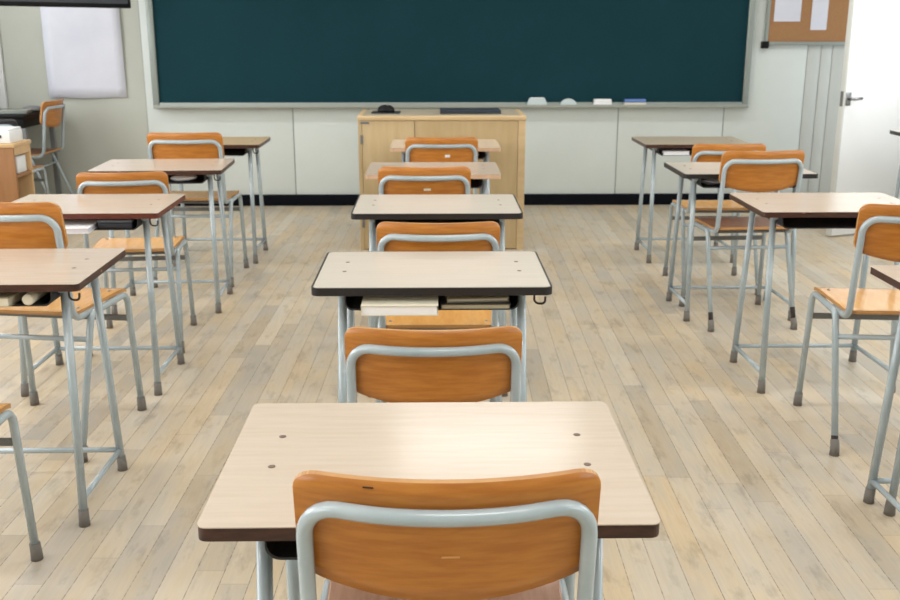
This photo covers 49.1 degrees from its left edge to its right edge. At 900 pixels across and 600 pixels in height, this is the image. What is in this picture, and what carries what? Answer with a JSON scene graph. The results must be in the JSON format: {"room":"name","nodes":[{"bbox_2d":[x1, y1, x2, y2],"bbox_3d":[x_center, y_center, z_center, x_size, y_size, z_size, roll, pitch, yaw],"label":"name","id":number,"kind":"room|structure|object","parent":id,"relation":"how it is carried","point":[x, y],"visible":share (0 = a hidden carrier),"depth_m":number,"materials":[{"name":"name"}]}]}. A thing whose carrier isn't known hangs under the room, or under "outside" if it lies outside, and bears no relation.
{"room":"classroom","nodes":[
{"label":"classroom","id":0,"kind":"room"},
{"bbox_2d":[0,0,130,7],"bbox_3d":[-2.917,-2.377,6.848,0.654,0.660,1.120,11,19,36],"label":"wall screen","id":1,"kind":"object","parent":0,"point":[27,3],"visible":1,"depth_m":6.79,"materials":[{"name":"black"}]},
{"bbox_2d":[0,0,820,193],"bbox_3d":[-0.151,-2.183,7.882,7.710,2.850,0.120,0,15,-1],"label":"wall","id":2,"kind":"structure","parent":0,"point":[98,131],"depth_m":7.94,"materials":[{"name":"white paint"}]},
{"bbox_2d":[0,41,7,108],"bbox_3d":[-3.587,-2.384,7.690,0.060,1.860,0.030,0,15,-1],"label":"trim","id":3,"kind":"structure","parent":2,"relation":"attached to","point":[3,94],"depth_m":7.87,"materials":[{"name":"white"}]},
{"bbox_2d":[40,7,126,98],"bbox_3d":[-2.906,-2.175,7.755,0.615,1.154,0.018,0,15,-1],"label":"poster","id":4,"kind":"object","parent":2,"relation":"attached to","point":[83,49],"visible":0.87,"depth_m":7.81,"materials":[{"name":"paper"}]},
{"bbox_2d":[138,0,295,194],"bbox_3d":[-1.861,-2.081,7.812,1.170,2.509,0.012,0,15,-1],"label":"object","id":5,"kind":"structure","parent":2,"relation":"attached to","point":[277,164],"depth_m":8.00,"materials":[{"name":"white paint"}]},
{"bbox_2d":[293,108,367,194],"bbox_3d":[-0.965,-2.085,7.826,0.607,2.509,0.012,0,15,-1],"label":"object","id":6,"kind":"structure","parent":2,"relation":"attached to","point":[326,139],"depth_m":8.06,"materials":[{"name":"white paint"}]},
{"bbox_2d":[145,0,755,107],"bbox_3d":[0.018,-2.181,7.749,4.794,1.320,0.119,0,15,-1],"label":"chalkboard","id":7,"kind":"object","parent":2,"relation":"attached to","point":[203,53],"visible":1,"depth_m":7.83,"materials":[{"name":"teal metal"}]},
{"bbox_2d":[153,104,748,107],"bbox_3d":[0.018,-1.555,7.895,4.754,0.024,0.069,0,15,-1],"label":"chalk tray","id":8,"kind":"object","parent":7,"relation":"on","point":[154,105],"depth_m":7.87,"materials":[{"name":"silver metal"}]},
{"bbox_2d":[527,97,546,104],"bbox_3d":[0.698,-1.591,7.898,0.170,0.067,0.044,0,15,-1],"label":"eraser","id":9,"kind":"object","parent":7,"relation":"on","point":[533,100],"visible":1,"depth_m":7.88,"materials":[{"name":"grey fabric"}]},
{"bbox_2d":[560,98,576,104],"bbox_3d":[0.951,-1.588,7.903,0.135,0.058,0.044,0,15,-1],"label":"eraser","id":10,"kind":"object","parent":7,"relation":"on","point":[568,101],"visible":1,"depth_m":7.88,"materials":[{"name":"grey fabric"}]},
{"bbox_2d":[593,99,611,104],"bbox_3d":[1.224,-1.587,7.908,0.145,0.054,0.044,0,15,-1],"label":"eraser","id":11,"kind":"object","parent":7,"relation":"on","point":[595,101],"visible":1,"depth_m":7.89,"materials":[{"name":"white"}]},
{"bbox_2d":[624,99,645,104],"bbox_3d":[1.486,-1.588,7.912,0.175,0.054,0.044,0,15,-1],"label":"eraser","id":12,"kind":"object","parent":7,"relation":"on","point":[626,101],"visible":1,"depth_m":7.89,"materials":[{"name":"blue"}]},
{"bbox_2d":[177,193,730,205],"bbox_3d":[-0.149,-0.832,8.175,7.470,0.091,0.030,0,15,-1],"label":"baseboard","id":13,"kind":"structure","parent":2,"relation":"attached to","point":[330,199],"depth_m":8.17,"materials":[{"name":"black"}]},
{"bbox_2d":[138,4,807,194],"bbox_3d":[0.211,-2.086,7.850,5.328,2.499,0.005,0,15,-1],"label":"trim","id":14,"kind":"structure","parent":2,"relation":"attached to","point":[138,4],"depth_m":8.04,"materials":[{"name":"grey"}]},
{"bbox_2d":[369,108,617,193],"bbox_3d":[0.356,-2.091,7.848,2.020,2.509,0.012,0,15,-1],"label":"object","id":15,"kind":"structure","parent":2,"relation":"attached to","point":[568,150],"depth_m":8.09,"materials":[{"name":"white paint"}]},
{"bbox_2d":[615,108,723,193],"bbox_3d":[1.802,-2.097,7.871,0.854,2.509,0.012,0,15,-1],"label":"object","id":16,"kind":"structure","parent":2,"relation":"attached to","point":[632,122],"depth_m":8.07,"materials":[{"name":"white paint"}]},
{"bbox_2d":[722,0,807,192],"bbox_3d":[2.554,-2.100,7.883,0.634,2.509,0.012,0,15,-1],"label":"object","id":17,"kind":"structure","parent":2,"relation":"attached to","point":[772,117],"depth_m":8.01,"materials":[{"name":"white paint"}]},
{"bbox_2d":[760,0,848,47],"bbox_3d":[2.945,-2.459,7.746,0.922,0.930,0.046,0,15,-1],"label":"noticeboard","id":18,"kind":"object","parent":2,"relation":"attached to","point":[776,33],"visible":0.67,"depth_m":7.83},
{"bbox_2d":[774,0,801,21],"bbox_3d":[2.671,-2.411,7.752,0.211,0.420,0.003,0,15,-1],"label":"paper sheet","id":19,"kind":"object","parent":18,"relation":"attached to","point":[785,10],"visible":1,"depth_m":7.79,"materials":[{"name":"white paper"}]},
{"bbox_2d":[810,0,828,29],"bbox_3d":[2.927,-2.369,7.768,0.128,0.460,0.003,0,15,-1],"label":"paper sheet","id":20,"kind":"object","parent":18,"relation":"attached to","point":[819,14],"visible":1,"depth_m":7.80,"materials":[{"name":"white paper"}]},
{"bbox_2d":[798,45,820,192],"bbox_3d":[2.929,-2.102,7.889,0.105,2.509,0.012,0,15,-1],"label":"trim","id":21,"kind":"structure","parent":2,"relation":"attached to","point":[814,51],"depth_m":8.02,"materials":[{"name":"white paint"}]},
{"bbox_2d":[807,45,832,192],"bbox_3d":[3.028,-2.102,7.888,0.089,2.509,0.016,0,15,-1],"label":"trim","id":22,"kind":"structure","parent":2,"relation":"attached to","point":[826,50],"depth_m":8.04,"materials":[{"name":"white paint"}]},
{"bbox_2d":[818,45,844,192],"bbox_3d":[3.329,-2.103,7.891,0.510,2.509,0.020,0,15,-1],"label":"trim","id":23,"kind":"structure","parent":2,"relation":"attached to","point":[838,50],"depth_m":8.05,"materials":[{"name":"white paint"}]},
{"bbox_2d":[0,205,899,599],"bbox_3d":[-0.064,0.620,3.239,7.710,0.100,10.560,0,15,-1],"label":"floor","id":24,"kind":"structure","parent":0,"point":[744,486],"depth_m":3.86,"materials":[{"name":"beige wood"}]},
{"bbox_2d":[0,139,34,201],"bbox_3d":[-3.028,-0.656,6.338,0.628,0.722,0.282,0,15,-1],"label":"base cabinet","id":25,"kind":"object","parent":24,"relation":"on","point":[14,186],"visible":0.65,"depth_m":6.20,"materials":[{"name":"brown wood"}]},
{"bbox_2d":[0,126,22,143],"bbox_3d":[-2.911,-1.042,6.217,0.340,0.088,0.203,0,15,-1],"label":"box","id":26,"kind":"object","parent":25,"relation":"on","point":[8,134],"visible":1,"depth_m":6.17,"materials":[{"name":"white plastic"}]},
{"bbox_2d":[15,155,26,173],"bbox_3d":[-2.814,-0.869,6.288,0.160,0.105,0.140,0,15,-1],"label":"paper stack","id":27,"kind":"object","parent":25,"relation":"on","point":[20,160],"visible":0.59,"depth_m":6.28,"materials":[{"name":"white paper"}]},
{"bbox_2d":[17,170,31,177],"bbox_3d":[-3.022,-0.806,6.297,0.596,0.020,0.233,0,15,-1],"label":"shelf","id":28,"kind":"object","parent":25,"relation":"attached to","point":[28,173],"depth_m":6.35,"materials":[{"name":"brown wood"}]},
{"bbox_2d":[0,403,43,561],"bbox_3d":[-1.341,0.369,2.374,0.451,0.840,0.493,0,15,-1],"label":"chair","id":29,"kind":"object","parent":24,"relation":"on","point":[36,553],"visible":1,"depth_m":2.62,"materials":[{"name":"metal"}]},
{"bbox_2d":[0,119,48,193],"bbox_3d":[-3.146,-0.881,6.968,0.442,0.823,0.483,0,15,-1],"label":"chair","id":30,"kind":"object","parent":24,"relation":"on","point":[3,122],"visible":0.31,"depth_m":7.06,"materials":[{"name":"metal"}]},
{"bbox_2d":[0,109,61,193],"bbox_3d":[-3.487,-1.058,7.656,0.680,0.800,0.600,0,15,-1],"label":"work table","id":31,"kind":"object","parent":24,"relation":"on","point":[30,119],"visible":0.3,"depth_m":7.50,"materials":[{"name":"black"}]},
{"bbox_2d":[0,109,31,113],"bbox_3d":[-3.286,-1.419,7.415,0.226,0.023,0.166,-2,16,-9],"label":"notebook","id":32,"kind":"object","parent":31,"relation":"on","point":[2,111],"visible":1,"depth_m":7.36,"materials":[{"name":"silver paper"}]},
{"bbox_2d":[21,105,40,110],"bbox_3d":[-3.215,-1.476,7.587,0.180,0.043,0.126,0,15,-1],"label":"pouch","id":33,"kind":"object","parent":31,"relation":"on","point":[34,108],"visible":0.69,"depth_m":7.55,"materials":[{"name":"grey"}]},
{"bbox_2d":[30,98,73,193],"bbox_3d":[-3.230,-1.097,7.629,0.523,0.890,0.478,0,15,-1],"label":"chair","id":34,"kind":"object","parent":24,"relation":"on","point":[52,113],"visible":0.72,"depth_m":7.50,"materials":[{"name":"metal"}]},
{"bbox_2d":[0,248,127,527],"bbox_3d":[-1.342,0.255,2.983,0.650,0.740,0.455,0,15,-1],"label":"school desk","id":35,"kind":"object","parent":24,"relation":"on","point":[58,272],"visible":1,"depth_m":2.87,"materials":[{"name":"grey"}]},
{"bbox_2d":[0,292,27,306],"bbox_3d":[-1.300,-0.024,2.808,0.190,0.026,0.230,0,15,1],"label":"book","id":36,"kind":"object","parent":35,"relation":"in","point":[7,299],"visible":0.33,"depth_m":2.73,"materials":[{"name":"beige paper"}]},
{"bbox_2d":[22,292,48,305],"bbox_3d":[-1.163,-0.032,2.823,0.032,0.032,0.240,0,15,-1],"label":"paper roll","id":37,"kind":"object","parent":35,"relation":"in","point":[28,299],"visible":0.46,"depth_m":2.71,"materials":[{"name":"beige paper"}]},
{"bbox_2d":[12,292,59,305],"bbox_3d":[-1.341,-0.048,2.869,0.474,0.050,0.325,0,15,-1],"label":"tray","id":38,"kind":"object","parent":35,"relation":"on","point":[50,297],"depth_m":2.75,"materials":[{"name":"black plastic"}]},
{"bbox_2d":[0,202,146,462],"bbox_3d":[-1.427,0.053,3.457,0.471,0.878,0.515,2,15,7],"label":"chair","id":39,"kind":"object","parent":24,"relation":"on","point":[23,225],"visible":0.77,"depth_m":3.33,"materials":[{"name":"metal"}]},
{"bbox_2d":[13,194,185,396],"bbox_3d":[-1.432,-0.030,4.021,0.650,0.740,0.455,0,15,-1],"label":"school desk","id":40,"kind":"object","parent":24,"relation":"on","point":[143,208],"visible":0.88,"depth_m":3.92,"materials":[{"name":"grey wood"}]},
{"bbox_2d":[64,219,98,233],"bbox_3d":[-1.457,-0.290,3.790,0.200,0.020,0.260,-1,15,-4],"label":"bundle","id":41,"kind":"object","parent":40,"relation":"in","point":[73,226],"visible":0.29,"depth_m":3.72,"materials":[{"name":"white paper"}]},
{"bbox_2d":[97,219,136,228],"bbox_3d":[-1.280,-0.301,3.805,0.132,0.034,0.102,0,15,-1],"label":"pencil box","id":42,"kind":"object","parent":40,"relation":"in","point":[102,223],"visible":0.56,"depth_m":3.76,"materials":[{"name":"grey plastic"}]},
{"bbox_2d":[95,219,142,229],"bbox_3d":[-1.431,-0.333,3.907,0.474,0.050,0.325,0,15,-1],"label":"tray","id":43,"kind":"object","parent":40,"relation":"on","point":[139,221],"depth_m":3.76,"materials":[{"name":"black plastic"}]},
{"bbox_2d":[76,171,196,355],"bbox_3d":[-1.437,-0.206,4.518,0.433,0.816,0.473,-2,15,-7],"label":"chair","id":44,"kind":"object","parent":24,"relation":"on","point":[155,182],"visible":0.66,"depth_m":4.37,"materials":[{"name":"metal"}]},
{"bbox_2d":[88,158,234,313],"bbox_3d":[-1.466,-0.340,5.150,0.650,0.740,0.455,-1,15,-3],"label":"school desk","id":45,"kind":"object","parent":24,"relation":"on","point":[203,169],"visible":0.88,"depth_m":5.04,"materials":[{"name":"grey wood"}]},
{"bbox_2d":[170,175,196,180],"bbox_3d":[-1.339,-0.616,4.956,0.140,0.032,0.103,0,15,-1],"label":"bundle","id":46,"kind":"object","parent":45,"relation":"in","point":[175,177],"visible":0.84,"depth_m":4.92,"materials":[{"name":"white paper"}]},
{"bbox_2d":[168,175,206,183],"bbox_3d":[-1.464,-0.642,5.036,0.474,0.050,0.325,-1,15,-3],"label":"tray","id":47,"kind":"object","parent":45,"relation":"on","point":[200,179],"depth_m":4.94,"materials":[{"name":"black plastic"}]},
{"bbox_2d":[147,132,248,287],"bbox_3d":[-1.458,-0.552,5.686,0.464,0.865,0.508,0,15,-1],"label":"chair","id":48,"kind":"object","parent":24,"relation":"on","point":[209,145],"visible":0.71,"depth_m":5.43,"materials":[{"name":"metal"}]},
{"bbox_2d":[169,137,270,263],"bbox_3d":[-1.480,-0.639,6.241,0.650,0.740,0.455,0,15,-1],"label":"school desk","id":49,"kind":"object","parent":24,"relation":"on","point":[233,146],"visible":0.62,"depth_m":6.16,"materials":[{"name":"grey metal"}]},
{"bbox_2d":[224,148,252,155],"bbox_3d":[-1.479,-0.941,6.127,0.474,0.050,0.325,0,15,-1],"label":"tray","id":50,"kind":"object","parent":49,"relation":"on","point":[227,151],"depth_m":6.06,"materials":[{"name":"black plastic"}]},
{"bbox_2d":[378,166,470,194],"bbox_3d":[-0.113,-0.220,4.526,0.451,0.840,0.493,0,15,-1],"label":"chair","id":51,"kind":"object","parent":24,"relation":"on","point":[457,179],"visible":0.34,"depth_m":4.23,"materials":[{"name":"wood"}]},
{"bbox_2d":[197,401,659,599],"bbox_3d":[-0.032,0.608,1.694,0.650,0.740,0.471,0,15,-1],"label":"school desk","id":52,"kind":"object","parent":24,"relation":"on","point":[251,499],"visible":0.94,"depth_m":1.60,"materials":[{"name":"laminate"}]},
{"bbox_2d":[264,541,296,559],"bbox_3d":[-0.032,0.305,1.579,0.474,0.050,0.336,0,15,-1],"label":"tray","id":53,"kind":"object","parent":52,"relation":"on","point":[279,550],"depth_m":1.43,"materials":[{"name":"black"}]},
{"bbox_2d":[311,251,551,402],"bbox_3d":[-0.052,0.263,2.951,0.650,0.740,0.455,0,15,-1],"label":"school desk","id":54,"kind":"object","parent":24,"relation":"on","point":[349,276],"visible":0.59,"depth_m":2.77,"materials":[{"name":"grey laminate"}]},
{"bbox_2d":[361,296,437,315],"bbox_3d":[-0.136,-0.007,2.744,0.205,0.028,0.270,0,15,-1],"label":"book","id":55,"kind":"object","parent":54,"relation":"in","point":[370,305],"visible":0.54,"depth_m":2.62,"materials":[{"name":"beige paper"}]},
{"bbox_2d":[345,295,518,310],"bbox_3d":[-0.051,-0.039,2.837,0.474,0.050,0.325,0,15,-1],"label":"tray","id":56,"kind":"object","parent":54,"relation":"on","point":[353,303],"depth_m":2.73,"materials":[{"name":"black plastic"}]},
{"bbox_2d":[441,295,510,309],"bbox_3d":[0.068,-0.013,2.787,0.190,0.016,0.240,0,15,-1],"label":"book","id":57,"kind":"object","parent":54,"relation":"in","point":[498,305],"visible":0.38,"depth_m":2.67,"materials":[{"name":"grey paper"}]},
{"bbox_2d":[445,295,508,302],"bbox_3d":[0.068,-0.026,2.784,0.170,0.010,0.200,-1,15,-5],"label":"notebook","id":58,"kind":"object","parent":57,"relation":"on","point":[450,299],"visible":0.35,"depth_m":2.69,"materials":[{"name":"beige paper"}]},
{"bbox_2d":[344,326,521,402],"bbox_3d":[-0.038,0.393,2.363,0.427,0.800,0.467,0,15,-1],"label":"chair","id":59,"kind":"object","parent":24,"relation":"on","point":[477,364],"visible":0.38,"depth_m":2.09,"materials":[{"name":"wood"},{"name":"steel"},{"name":"rubber"}]},
{"bbox_2d":[365,162,500,193],"bbox_3d":[-0.084,-0.304,5.019,0.650,0.740,0.455,0,15,-1],"label":"school desk","id":60,"kind":"object","parent":24,"relation":"on","point":[480,171],"visible":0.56,"depth_m":4.94,"materials":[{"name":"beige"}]},
{"bbox_2d":[471,179,481,187],"bbox_3d":[-0.083,-0.606,4.905,0.474,0.050,0.325,0,15,-1],"label":"tray","id":61,"kind":"object","parent":60,"relation":"on","point":[475,183],"depth_m":4.85,"materials":[{"name":"black plastic"}]},
{"bbox_2d":[351,194,522,397],"bbox_3d":[-0.052,-0.028,4.015,0.650,0.740,0.455,0,15,-1],"label":"school desk","id":62,"kind":"object","parent":24,"relation":"on","point":[409,208],"visible":0.64,"depth_m":3.85,"materials":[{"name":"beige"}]},
{"bbox_2d":[375,219,498,227],"bbox_3d":[-0.052,-0.331,3.901,0.474,0.050,0.325,0,15,-1],"label":"tray","id":63,"kind":"object","parent":62,"relation":"on","point":[377,222],"depth_m":3.91,"materials":[{"name":"black"}]},
{"bbox_2d":[376,221,501,402],"bbox_3d":[-0.040,0.099,3.391,0.442,0.823,0.483,0,15,-1],"label":"chair","id":64,"kind":"object","parent":24,"relation":"on","point":[391,236],"visible":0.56,"depth_m":3.11,"materials":[{"name":"wood"},{"name":"steel"},{"name":"rubber"}]},
{"bbox_2d":[357,109,525,249],"bbox_3d":[-0.057,-0.830,6.683,1.083,0.875,0.570,0,15,-1],"label":"podium","id":65,"kind":"object","parent":24,"relation":"on","point":[376,132],"visible":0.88,"depth_m":6.35,"materials":[{"name":"beige wood"}]},
{"bbox_2d":[371,111,400,113],"bbox_3d":[-0.427,-1.254,6.576,0.190,0.004,0.200,0,15,-1],"label":"mouse pad","id":66,"kind":"object","parent":65,"relation":"on","point":[372,112],"visible":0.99,"depth_m":6.54,"materials":[{"name":"grey"}]},
{"bbox_2d":[378,104,393,112],"bbox_3d":[-0.427,-1.283,6.568,0.114,0.056,0.114,0,15,-1],"label":"computer mouse","id":67,"kind":"object","parent":66,"relation":"on","point":[387,108],"visible":1,"depth_m":6.53,"materials":[{"name":"black plastic"}]},
{"bbox_2d":[440,108,500,113],"bbox_3d":[0.133,-1.265,6.583,0.400,0.021,0.260,0,15,-1],"label":"laptop","id":68,"kind":"object","parent":65,"relation":"on","point":[442,110],"visible":1,"depth_m":6.46,"materials":[{"name":"grey plastic"}]},
{"bbox_2d":[405,137,477,193],"bbox_3d":[-0.049,-0.538,5.684,0.451,0.840,0.493,0,15,-1],"label":"chair","id":69,"kind":"object","parent":24,"relation":"on","point":[417,149],"visible":0.44,"depth_m":5.39,"materials":[{"name":"wood"},{"name":"steel"},{"name":"rubber"}]},
{"bbox_2d":[390,139,500,193],"bbox_3d":[-0.030,-0.596,6.087,0.650,0.740,0.455,0,15,-1],"label":"school desk","id":70,"kind":"object","parent":24,"relation":"on","point":[484,145],"visible":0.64,"depth_m":5.88,"materials":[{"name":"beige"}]},
{"bbox_2d":[478,151,485,158],"bbox_3d":[-0.029,-0.899,5.973,0.474,0.050,0.325,0,15,-1],"label":"tray","id":71,"kind":"object","parent":70,"relation":"on","point":[482,154],"depth_m":5.91,"materials":[{"name":"black plastic"}]},
{"bbox_2d":[292,468,600,599],"bbox_3d":[-0.007,0.580,1.588,0.460,0.850,0.503,0,15,-1],"label":"chair","id":72,"kind":"object","parent":24,"relation":"on","point":[515,537],"visible":1,"depth_m":1.30,"materials":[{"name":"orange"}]},
{"bbox_2d":[632,136,750,262],"bbox_3d":[1.502,-0.643,6.257,0.650,0.740,0.455,0,15,-1],"label":"school desk","id":73,"kind":"object","parent":24,"relation":"on","point":[652,143],"visible":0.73,"depth_m":6.14,"materials":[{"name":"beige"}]},
{"bbox_2d":[648,148,691,155],"bbox_3d":[1.503,-0.946,6.143,0.474,0.050,0.325,0,15,-1],"label":"tray","id":74,"kind":"object","parent":73,"relation":"on","point":[654,150],"depth_m":6.04,"materials":[{"name":"black"}]},
{"bbox_2d":[659,148,689,154],"bbox_3d":[1.374,-0.916,6.067,0.160,0.024,0.200,0,15,-1],"label":"book","id":75,"kind":"object","parent":73,"relation":"in","point":[664,151],"visible":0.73,"depth_m":5.98,"materials":[{"name":"paper"}]},
{"bbox_2d":[662,143,765,294],"bbox_3d":[1.485,-0.484,5.518,0.442,0.823,0.483,0,15,-1],"label":"chair","id":76,"kind":"object","parent":24,"relation":"on","point":[700,152],"visible":0.49,"depth_m":5.43,"materials":[{"name":"metal"}]},
{"bbox_2d":[664,162,817,321],"bbox_3d":[1.443,-0.307,5.030,0.650,0.740,0.455,0,15,-1],"label":"school desk","id":77,"kind":"object","parent":24,"relation":"on","point":[695,172],"visible":0.61,"depth_m":4.91,"materials":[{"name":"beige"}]},
{"bbox_2d":[701,179,719,184],"bbox_3d":[1.283,-0.581,4.831,0.110,0.030,0.076,0,15,-1],"label":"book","id":78,"kind":"object","parent":77,"relation":"in","point":[704,181],"visible":0.83,"depth_m":4.81,"materials":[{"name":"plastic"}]},
{"bbox_2d":[689,179,795,187],"bbox_3d":[1.444,-0.609,4.916,0.474,0.050,0.325,0,15,-1],"label":"tray","id":79,"kind":"object","parent":77,"relation":"on","point":[695,182],"depth_m":4.81,"materials":[{"name":"black plastic"}]},
{"bbox_2d":[679,150,804,331],"bbox_3d":[1.448,-0.329,4.875,0.446,0.865,0.488,-1,15,-5],"label":"chair","id":80,"kind":"object","parent":24,"relation":"on","point":[749,171],"visible":0.88,"depth_m":4.65,"materials":[{"name":"wood"}]},
{"bbox_2d":[729,192,899,393],"bbox_3d":[1.509,-0.039,4.054,0.650,0.740,0.455,0,15,-1],"label":"school desk","id":81,"kind":"object","parent":24,"relation":"on","point":[788,210],"visible":0.88,"depth_m":3.94,"materials":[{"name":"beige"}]},
{"bbox_2d":[768,217,857,228],"bbox_3d":[1.510,-0.342,3.940,0.474,0.050,0.325,0,15,-1],"label":"tray","id":82,"kind":"object","parent":81,"relation":"on","point":[836,222],"depth_m":3.87,"materials":[{"name":"black plastic"}]},
{"bbox_2d":[793,203,899,456],"bbox_3d":[1.548,0.057,3.468,0.464,0.865,0.508,1,15,4],"label":"chair","id":83,"kind":"object","parent":24,"relation":"on","point":[877,231],"visible":0.98,"depth_m":3.38,"materials":[{"name":"metal"}]},
{"bbox_2d":[863,265,899,511],"bbox_3d":[1.557,0.313,2.770,0.650,0.740,0.455,0,15,-1],"label":"school desk","id":84,"kind":"object","parent":24,"relation":"on","point":[890,274],"visible":1,"depth_m":2.91,"materials":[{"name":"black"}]},
{"bbox_2d":[883,435,899,516],"bbox_3d":[1.534,0.299,2.632,0.451,0.840,0.493,0,15,-1],"label":"chair","id":85,"kind":"object","parent":24,"relation":"on","point":[889,509],"visible":0.79,"depth_m":2.92,"materials":[{"name":"metal"}]},
{"bbox_2d":[889,130,899,197],"bbox_3d":[3.206,-0.685,6.346,0.650,0.773,0.455,0,15,-1],"label":"school desk","id":86,"kind":"object","parent":24,"relation":"on","point":[894,132],"visible":0.44,"depth_m":6.45,"materials":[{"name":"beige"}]},
{"bbox_3d":[3.730,-0.819,2.909,0.120,2.850,10.320,0,15,-1],"label":"wall","id":87,"kind":"structure","parent":0,"visible":0},
{"bbox_2d":[825,0,899,235],"bbox_3d":[3.124,-1.470,6.812,0.998,2.018,0.109,-6,17,-22],"label":"door","id":88,"kind":"structure","parent":87,"relation":"in","point":[866,158],"depth_m":6.75,"materials":[{"name":"white"}]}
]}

